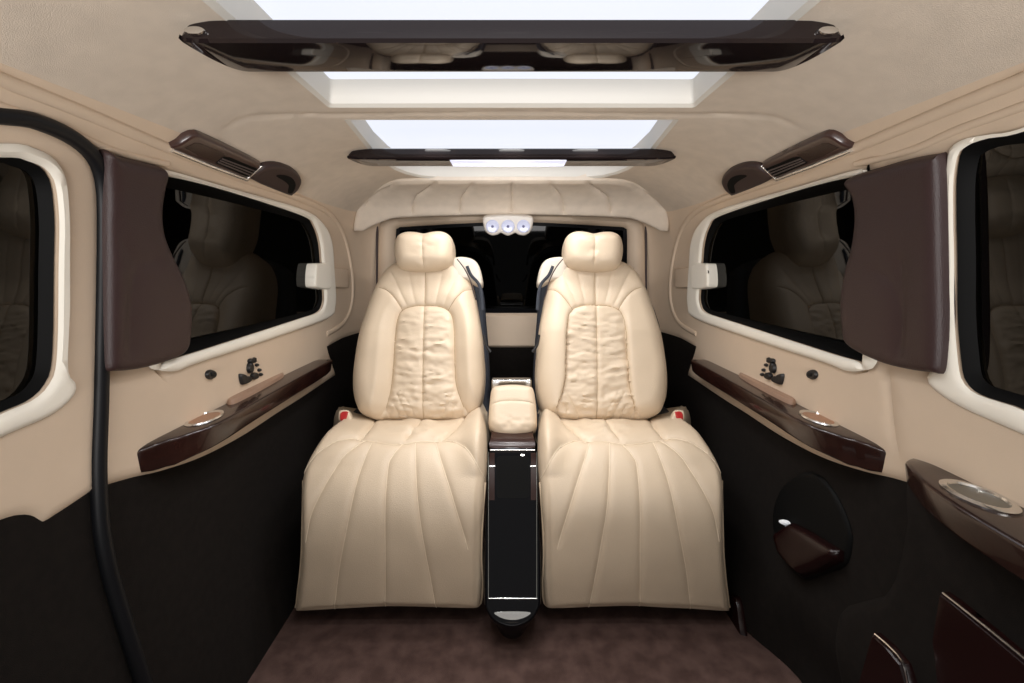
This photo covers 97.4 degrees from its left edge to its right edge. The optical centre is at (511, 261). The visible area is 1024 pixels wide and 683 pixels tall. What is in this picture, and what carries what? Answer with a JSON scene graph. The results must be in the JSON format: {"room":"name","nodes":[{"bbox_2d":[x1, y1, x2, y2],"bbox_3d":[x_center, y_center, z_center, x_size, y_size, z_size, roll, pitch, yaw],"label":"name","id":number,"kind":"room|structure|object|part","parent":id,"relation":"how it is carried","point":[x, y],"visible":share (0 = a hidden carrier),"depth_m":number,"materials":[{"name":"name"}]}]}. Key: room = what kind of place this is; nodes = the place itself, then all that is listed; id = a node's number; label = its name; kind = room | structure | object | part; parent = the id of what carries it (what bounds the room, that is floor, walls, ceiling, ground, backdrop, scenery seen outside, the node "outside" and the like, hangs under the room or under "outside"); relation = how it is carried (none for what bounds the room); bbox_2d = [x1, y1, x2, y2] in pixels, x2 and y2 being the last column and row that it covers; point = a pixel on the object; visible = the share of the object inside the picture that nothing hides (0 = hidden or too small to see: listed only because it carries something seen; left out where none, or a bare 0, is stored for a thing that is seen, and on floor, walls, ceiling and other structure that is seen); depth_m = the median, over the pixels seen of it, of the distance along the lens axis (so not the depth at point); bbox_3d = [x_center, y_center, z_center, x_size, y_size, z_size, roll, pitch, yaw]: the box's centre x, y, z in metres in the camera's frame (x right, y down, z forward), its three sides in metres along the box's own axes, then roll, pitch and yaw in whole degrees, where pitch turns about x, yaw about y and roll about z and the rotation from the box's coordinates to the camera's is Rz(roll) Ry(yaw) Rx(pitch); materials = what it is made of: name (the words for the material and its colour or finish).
{"room":"vehicle interior","nodes":[
{"label":"vehicle interior","id":0,"kind":"room"},
{"bbox_2d":[0,63,379,682],"bbox_3d":[-0.696,0.360,1.289,0.195,1.403,1.859,0,0,3],"label":"wall","id":1,"kind":"structure","parent":0,"point":[207,544],"depth_m":1.09,"materials":[{"name":"black leather"}]},
{"bbox_2d":[0,125,132,682],"bbox_3d":[-0.728,0.323,0.526,0.104,1.097,0.652,0,0,0],"label":"door","id":2,"kind":"structure","parent":1,"relation":"in","point":[57,625],"depth_m":0.74,"materials":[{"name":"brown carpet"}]},
{"bbox_2d":[0,144,75,436],"bbox_3d":[-0.747,0.063,0.604,0.050,0.476,0.335,0,0,0],"label":"window","id":3,"kind":"structure","parent":2,"relation":"attached to","point":[27,230],"depth_m":0.71,"materials":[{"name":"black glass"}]},
{"bbox_3d":[-0.756,0.056,0.599,0.031,0.427,0.288,0,0,0],"label":"frame","id":4,"kind":"part","parent":3,"relation":"part of","materials":[{"name":"black"}]},
{"bbox_3d":[-0.725,0.612,0.526,0.096,0.519,0.652,0,0,0],"label":"carpet panel","id":5,"kind":"part","parent":2,"relation":"part of","materials":[{"name":"black carpet"}]},
{"bbox_2d":[0,108,152,682],"bbox_3d":[-0.711,0.323,0.611,0.104,1.091,0.506,0,0,0],"label":"door seal","id":6,"kind":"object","parent":1,"relation":"attached to","point":[115,594],"depth_m":0.81,"materials":[{"name":"black rubber"}]},
{"bbox_2d":[0,101,169,166],"bbox_3d":[-0.715,-0.216,0.678,0.016,0.042,0.530,0,0,-2],"label":"trim","id":7,"kind":"structure","parent":1,"relation":"attached to","point":[100,145],"depth_m":0.83,"materials":[{"name":"beige plastic"}]},
{"bbox_2d":[99,149,191,370],"bbox_3d":[-0.734,0.003,0.909,0.065,0.419,0.241,0,0,0],"label":"pad","id":8,"kind":"object","parent":1,"relation":"attached to","point":[147,309],"visible":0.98,"depth_m":0.87,"materials":[{"name":"brown leather"}]},
{"bbox_2d":[0,71,354,335],"bbox_3d":[-0.712,0.015,1.228,0.039,0.565,1.661,0,0,-2],"label":"trim","id":9,"kind":"structure","parent":1,"relation":"attached to","point":[8,82],"depth_m":0.79,"materials":[{"name":"beige plastic"}]},
{"bbox_2d":[205,370,216,379],"bbox_3d":[-0.747,0.280,1.119,0.015,0.026,0.037,0,0,0],"label":"switch","id":10,"kind":"object","parent":1,"relation":"attached to","point":[209,374],"visible":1,"depth_m":1.11,"materials":[{"name":"black plastic"}]},
{"bbox_3d":[-0.692,0.681,1.510,0.186,0.762,1.420,0,0,4],"label":"carpet panel","id":11,"kind":"part","parent":1,"relation":"part of","materials":[{"name":"black carpet"}]},
{"bbox_2d":[137,359,331,471],"bbox_3d":[-0.721,0.394,1.301,0.100,0.071,0.832,0,0,0],"label":"wood armrest","id":12,"kind":"object","parent":1,"relation":"attached to","point":[202,433],"visible":0.97,"depth_m":1.09,"materials":[{"name":"brown wood"}]},
{"bbox_2d":[149,170,335,371],"bbox_3d":[-0.782,0.018,1.389,0.131,0.450,0.966,0,0,0],"label":"window","id":13,"kind":"structure","parent":1,"relation":"in","point":[242,258],"depth_m":1.31,"materials":[{"name":"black glass"}]},
{"bbox_2d":[305,263,347,288],"bbox_3d":[-0.745,0.060,1.834,0.052,0.111,0.321,0,0,3],"label":"tab","id":14,"kind":"object","parent":13,"relation":"attached to","point":[317,275],"visible":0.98,"depth_m":1.73,"materials":[{"name":"white plastic"}]},
{"bbox_2d":[238,357,262,384],"bbox_3d":[-0.746,0.309,1.290,0.017,0.066,0.115,0,0,0],"label":"cluster","id":15,"kind":"object","parent":1,"relation":"attached to","point":[243,379],"visible":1,"depth_m":1.28,"materials":[{"name":"black plastic"}]},
{"bbox_2d":[238,374,251,384],"bbox_3d":[-0.745,0.324,1.258,0.016,0.035,0.050,0,0,0],"label":"switch","id":16,"kind":"object","parent":15,"relation":"attached to","point":[243,379],"depth_m":1.24,"materials":[{"name":"black plastic"}]},
{"bbox_2d":[246,363,253,373],"bbox_3d":[-0.746,0.302,1.283,0.016,0.031,0.025,0,0,0],"label":"switch","id":17,"kind":"object","parent":15,"relation":"attached to","point":[250,366],"depth_m":1.28,"materials":[{"name":"black plastic"}]},
{"bbox_2d":[247,358,256,362],"bbox_3d":[-0.747,0.285,1.294,0.014,0.018,0.035,0,0,0],"label":"switch","id":18,"kind":"object","parent":15,"relation":"attached to","point":[251,360],"depth_m":1.29,"materials":[{"name":"black plastic"}]},
{"bbox_2d":[250,372,258,379],"bbox_3d":[-0.745,0.330,1.303,0.015,0.023,0.032,0,0,0],"label":"switch","id":19,"kind":"object","parent":15,"relation":"attached to","point":[253,375],"depth_m":1.29,"materials":[{"name":"black plastic"}]},
{"bbox_2d":[376,226,377,283],"bbox_3d":[-0.655,0.005,2.192,0.011,0.411,0.011,0,0,22],"label":"trim","id":20,"kind":"structure","parent":1,"relation":"attached to","point":[377,226],"depth_m":2.19,"materials":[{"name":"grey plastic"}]},
{"bbox_2d":[375,216,647,473],"bbox_3d":[0.000,0.365,2.205,1.560,1.370,0.030,0,0,0],"label":"wall","id":21,"kind":"structure","parent":0,"point":[505,362],"depth_m":2.19,"materials":[{"name":"brown leather"}]},
{"bbox_2d":[378,215,644,318],"bbox_3d":[0.002,0.028,2.218,1.347,0.525,0.104,0,0,0],"label":"window","id":22,"kind":"structure","parent":21,"relation":"in","point":[510,265],"depth_m":2.22,"materials":[{"name":"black glass"}]},
{"bbox_2d":[486,319,536,346],"bbox_3d":[0.000,0.339,2.189,1.200,0.153,0.022,0,0,0],"label":"trim","id":23,"kind":"structure","parent":21,"relation":"attached to","point":[500,332],"depth_m":2.18,"materials":[{"name":"beige leather"}]},
{"bbox_2d":[0,0,1023,211],"bbox_3d":[0.000,-0.270,1.085,1.496,0.204,2.270,0,0,0],"label":"ceiling","id":24,"kind":"structure","parent":0,"point":[129,56],"depth_m":0.81,"materials":[{"name":"fabric"}]},
{"bbox_2d":[168,129,262,180],"bbox_3d":[-0.693,-0.256,1.059,0.073,0.084,0.293,0,0,0],"label":"ceiling vent","id":25,"kind":"object","parent":24,"relation":"in","point":[194,145],"visible":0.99,"depth_m":1.02,"materials":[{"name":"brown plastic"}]},
{"bbox_2d":[250,161,300,195],"bbox_3d":[-0.683,-0.256,1.318,0.092,0.088,0.256,0,0,0],"label":"lamp housing","id":26,"kind":"object","parent":24,"relation":"attached to","point":[279,176],"visible":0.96,"depth_m":1.28,"materials":[{"name":"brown plastic"}]},
{"bbox_2d":[202,0,820,20],"bbox_3d":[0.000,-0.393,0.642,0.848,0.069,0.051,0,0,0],"label":"ceiling light","id":27,"kind":"object","parent":24,"relation":"attached to","point":[227,9],"depth_m":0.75,"materials":[{"name":"grey"}]},
{"bbox_2d":[354,174,668,230],"bbox_3d":[-0.002,-0.255,1.919,1.412,0.233,0.298,0,0,0],"label":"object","id":28,"kind":"object","parent":24,"relation":"attached to","point":[582,195],"visible":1,"depth_m":1.94,"materials":[{"name":"fabric"}]},
{"bbox_2d":[483,214,532,235],"bbox_3d":[-0.015,-0.165,1.970,0.220,0.101,0.082,0,0,0],"label":"spot lamp","id":29,"kind":"object","parent":28,"relation":"attached to","point":[494,224],"visible":1,"depth_m":1.94,"materials":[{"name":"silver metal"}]},
{"bbox_2d":[345,120,677,148],"bbox_3d":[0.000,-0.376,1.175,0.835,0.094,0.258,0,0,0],"label":"ceiling light","id":30,"kind":"object","parent":24,"relation":"attached to","point":[370,134],"depth_m":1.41,"materials":[{"name":"grey"}]},
{"bbox_2d":[347,148,675,165],"bbox_3d":[0.000,-0.331,1.423,1.004,0.038,0.104,0,0,0],"label":"ceiling bar","id":31,"kind":"object","parent":24,"relation":"attached to","point":[373,156],"visible":1,"depth_m":1.37,"materials":[{"name":"black paint"}]},
{"bbox_2d":[179,20,843,71],"bbox_3d":[0.000,-0.345,0.720,0.992,0.039,0.116,0,0,0],"label":"ceiling bar","id":32,"kind":"object","parent":24,"relation":"attached to","point":[243,45],"visible":1,"depth_m":0.68,"materials":[{"name":"black paint"}]},
{"bbox_2d":[184,26,206,35],"bbox_3d":[-0.468,-0.342,0.665,0.032,0.012,0.007,0,0,0],"label":"lamp","id":33,"kind":"object","parent":32,"relation":"attached to","point":[190,30],"depth_m":0.66,"materials":[{"name":"beige metal"}]},
{"bbox_2d":[816,26,838,35],"bbox_3d":[0.468,-0.342,0.665,0.032,0.012,0.007,0,0,0],"label":"lamp","id":34,"kind":"object","parent":32,"relation":"attached to","point":[820,30],"depth_m":0.66,"materials":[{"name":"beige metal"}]},
{"bbox_2d":[287,72,735,107],"bbox_3d":[0.000,-0.393,0.947,0.848,0.069,0.193,0,0,0],"label":"frame","id":35,"kind":"object","parent":24,"relation":"attached to","point":[511,89],"depth_m":1.04,"materials":[{"name":"grey plastic"}]},
{"bbox_2d":[389,166,633,177],"bbox_3d":[0.000,-0.376,1.651,0.841,0.094,0.202,0,0,0],"label":"ceiling light","id":36,"kind":"object","parent":24,"relation":"attached to","point":[417,171],"depth_m":1.77,"materials":[{"name":"grey plastic"}]},
{"bbox_2d":[722,161,772,195],"bbox_3d":[0.683,-0.256,1.318,0.092,0.088,0.256,0,0,0],"label":"lamp housing","id":37,"kind":"object","parent":24,"relation":"attached to","point":[743,176],"visible":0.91,"depth_m":1.28,"materials":[{"name":"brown plastic"}]},
{"bbox_2d":[760,129,854,180],"bbox_3d":[0.693,-0.256,1.059,0.073,0.084,0.293,0,0,0],"label":"ceiling vent","id":38,"kind":"object","parent":24,"relation":"in","point":[828,145],"visible":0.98,"depth_m":1.02,"materials":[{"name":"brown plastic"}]},
{"bbox_2d":[248,474,801,682],"bbox_3d":[0.000,1.045,1.125,1.700,0.030,2.350,0,0,0],"label":"floor","id":39,"kind":"structure","parent":0,"point":[380,644],"depth_m":1.19,"materials":[{"name":"brown carpet"}]},
{"bbox_2d":[295,231,490,610],"bbox_3d":[-0.369,0.450,1.579,0.619,1.137,0.684,0,0,0],"label":"seat","id":40,"kind":"object","parent":39,"relation":"on","point":[394,492],"visible":0.99,"depth_m":1.31,"materials":[{"name":"beige leather"}]},
{"bbox_2d":[296,404,490,610],"bbox_3d":[-0.376,0.743,1.490,0.605,0.496,0.505,0,0,0],"label":"seat cushion","id":41,"kind":"object","parent":40,"relation":"on","point":[393,495],"depth_m":1.26,"materials":[{"name":"beige leather"}]},
{"bbox_3d":[-0.333,0.289,1.689,0.471,0.599,0.325,0,0,0],"label":"backrest","id":42,"kind":"part","parent":40,"relation":"part of","materials":[{"name":"beige leather"}]},
{"bbox_2d":[484,378,540,638],"bbox_3d":[0.004,0.722,1.587,0.160,0.608,0.825,0,0,0],"label":"console","id":43,"kind":"object","parent":39,"relation":"on","point":[512,559],"visible":1,"depth_m":1.30,"materials":[{"name":"black plastic"}]},
{"bbox_3d":[0.000,0.455,1.680,0.150,0.040,0.040,0,0,0],"label":"chrome plate","id":44,"kind":"part","parent":43,"relation":"part of","materials":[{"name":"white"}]},
{"bbox_3d":[0.002,0.937,1.193,0.097,0.022,0.021,0,0,0],"label":"foot plate","id":45,"kind":"part","parent":43,"relation":"part of","materials":[{"name":"silver metal"}]},
{"bbox_3d":[0.003,0.561,1.458,0.143,0.029,0.174,0,0,0],"label":"console lid","id":46,"kind":"part","parent":43,"relation":"part of","materials":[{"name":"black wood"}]},
{"bbox_3d":[0.004,0.642,1.345,0.100,0.111,0.053,0,0,0],"label":"display panel","id":47,"kind":"part","parent":43,"relation":"part of","materials":[{"name":"black"}]},
{"bbox_2d":[532,231,730,610],"bbox_3d":[0.372,0.450,1.579,0.626,1.137,0.685,0,0,0],"label":"seat","id":48,"kind":"object","parent":39,"relation":"on","point":[631,493],"visible":1,"depth_m":1.31,"materials":[{"name":"beige leather"}]},
{"bbox_3d":[0.323,0.289,1.687,0.471,0.599,0.329,0,0,0],"label":"backrest","id":49,"kind":"part","parent":48,"relation":"part of","materials":[{"name":"beige leather"}]},
{"bbox_2d":[533,406,728,610],"bbox_3d":[0.382,0.742,1.490,0.605,0.496,0.504,0,0,0],"label":"seat cushion","id":50,"kind":"object","parent":48,"relation":"on","point":[631,497],"depth_m":1.26,"materials":[{"name":"beige leather"}]},
{"bbox_2d":[726,593,746,635],"bbox_3d":[0.643,1.036,1.337,0.035,0.136,0.201,0,0,-2],"label":"bracket","id":51,"kind":"object","parent":39,"relation":"attached to","point":[735,613],"visible":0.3,"depth_m":1.28,"materials":[{"name":"black plastic"}]},
{"bbox_2d":[642,63,1023,682],"bbox_3d":[0.697,0.360,1.133,0.198,1.403,2.170,0,0,-2],"label":"wall","id":52,"kind":"structure","parent":0,"point":[795,618],"depth_m":1.05,"materials":[{"name":"black leather"}]},
{"bbox_2d":[645,226,646,289],"bbox_3d":[0.655,0.005,2.192,0.011,0.411,0.011,0,0,-22],"label":"trim","id":53,"kind":"structure","parent":52,"relation":"attached to","point":[645,226],"depth_m":2.19,"materials":[{"name":"grey plastic"}]},
{"bbox_2d":[760,357,784,384],"bbox_3d":[0.746,0.309,1.290,0.017,0.066,0.115,0,0,0],"label":"cluster","id":54,"kind":"object","parent":52,"relation":"attached to","point":[778,379],"visible":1,"depth_m":1.28,"materials":[{"name":"black plastic"}]},
{"bbox_2d":[764,372,772,379],"bbox_3d":[0.745,0.330,1.303,0.015,0.023,0.032,0,0,0],"label":"switch","id":55,"kind":"object","parent":54,"relation":"attached to","point":[768,375],"depth_m":1.29,"materials":[{"name":"black plastic"}]},
{"bbox_2d":[766,358,775,362],"bbox_3d":[0.747,0.285,1.294,0.014,0.018,0.035,0,0,0],"label":"switch","id":56,"kind":"object","parent":54,"relation":"attached to","point":[769,360],"depth_m":1.29,"materials":[{"name":"black plastic"}]},
{"bbox_2d":[769,363,776,373],"bbox_3d":[0.746,0.302,1.283,0.016,0.031,0.025,0,0,0],"label":"switch","id":57,"kind":"object","parent":54,"relation":"attached to","point":[772,366],"depth_m":1.28,"materials":[{"name":"black plastic"}]},
{"bbox_2d":[771,374,784,384],"bbox_3d":[0.745,0.324,1.258,0.016,0.035,0.050,0,0,0],"label":"switch","id":58,"kind":"object","parent":54,"relation":"attached to","point":[778,379],"depth_m":1.24,"materials":[{"name":"black plastic"}]},
{"bbox_2d":[687,165,876,371],"bbox_3d":[0.782,0.018,1.389,0.131,0.450,0.966,0,0,0],"label":"window","id":59,"kind":"structure","parent":52,"relation":"in","point":[780,258],"depth_m":1.31,"materials":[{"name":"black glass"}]},
{"bbox_2d":[675,263,717,288],"bbox_3d":[0.745,0.060,1.834,0.052,0.111,0.321,0,0,-3],"label":"tab","id":60,"kind":"object","parent":59,"relation":"attached to","point":[703,275],"visible":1,"depth_m":1.73,"materials":[{"name":"white plastic"}]},
{"bbox_3d":[0.717,0.681,1.135,0.186,0.762,2.171,0,0,-4],"label":"carpet panel","id":61,"kind":"part","parent":52,"relation":"part of","materials":[{"name":"black carpet"}]},
{"bbox_2d":[691,359,885,471],"bbox_3d":[0.721,0.394,1.301,0.100,0.071,0.832,0,0,0],"label":"wood armrest","id":62,"kind":"object","parent":52,"relation":"attached to","point":[820,433],"visible":0.94,"depth_m":1.09,"materials":[{"name":"brown wood"}]},
{"bbox_2d":[806,370,817,379],"bbox_3d":[0.747,0.280,1.119,0.015,0.026,0.037,0,0,0],"label":"switch","id":63,"kind":"object","parent":52,"relation":"attached to","point":[811,374],"visible":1,"depth_m":1.11,"materials":[{"name":"black plastic"}]},
{"bbox_2d":[773,472,852,579],"bbox_3d":[0.707,0.637,1.093,0.072,0.253,0.263,0,0,0],"label":"pocket","id":64,"kind":"object","parent":52,"relation":"attached to","point":[813,534],"visible":1,"depth_m":1.06,"materials":[{"name":"black plastic"}]},
{"bbox_2d":[779,519,790,525],"bbox_3d":[0.695,0.664,1.147,0.016,0.017,0.029,0,0,0],"label":"lamp","id":65,"kind":"object","parent":64,"relation":"attached to","point":[785,522],"depth_m":1.14,"materials":[{"name":"white plastic"}]},
{"bbox_2d":[668,71,1023,335],"bbox_3d":[0.711,0.015,1.228,0.039,0.565,1.661,0,0,2],"label":"trim","id":66,"kind":"structure","parent":52,"relation":"attached to","point":[1014,82],"depth_m":0.79,"materials":[{"name":"beige plastic"}]},
{"bbox_2d":[840,152,955,373],"bbox_3d":[0.735,0.004,0.876,0.061,0.394,0.247,0,0,0],"label":"pad","id":67,"kind":"object","parent":52,"relation":"attached to","point":[895,303],"visible":1,"depth_m":0.83,"materials":[{"name":"brown leather"}]},
{"bbox_2d":[835,484,1023,682],"bbox_3d":[0.716,0.720,0.511,0.071,0.640,0.901,0,0,0],"label":"door","id":68,"kind":"structure","parent":52,"relation":"in","point":[935,561],"depth_m":0.78,"materials":[{"name":"black leather"}]},
{"bbox_2d":[859,633,916,682],"bbox_3d":[0.633,0.726,0.760,0.019,0.183,0.116,0,0,0],"label":"pocket","id":69,"kind":"object","parent":68,"relation":"attached to","point":[884,662],"visible":1,"depth_m":0.75,"materials":[{"name":"black"}]},
{"bbox_2d":[905,458,1023,580],"bbox_3d":[0.698,0.382,0.517,0.116,0.060,0.634,0,0,0],"label":"wood armrest","id":70,"kind":"object","parent":68,"relation":"attached to","point":[984,518],"visible":1,"depth_m":0.66,"materials":[{"name":"brown wood"}]},
{"bbox_2d":[932,592,1023,682],"bbox_3d":[0.657,0.576,0.618,0.019,0.157,0.160,0,0,0],"label":"pocket","id":71,"kind":"object","parent":68,"relation":"attached to","point":[967,647],"visible":1,"depth_m":0.64,"materials":[{"name":"dark wood"},{"name":"brushed chrome"}]},
{"bbox_2d":[853,101,1023,166],"bbox_3d":[0.715,-0.216,0.678,0.016,0.042,0.530,0,0,2],"label":"trim","id":72,"kind":"structure","parent":52,"relation":"attached to","point":[1018,107],"depth_m":0.74,"materials":[{"name":"beige plastic"}]},
{"bbox_2d":[927,128,1023,433],"bbox_3d":[0.734,0.034,0.623,0.080,0.547,0.379,0,0,0],"label":"window","id":73,"kind":"structure","parent":52,"relation":"in","point":[990,173],"depth_m":0.72,"materials":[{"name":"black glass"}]},
{"bbox_3d":[0.739,0.019,0.608,0.069,0.510,0.310,0,0,0],"label":"frame","id":74,"kind":"part","parent":73,"relation":"part of","materials":[{"name":"black"}]}
]}

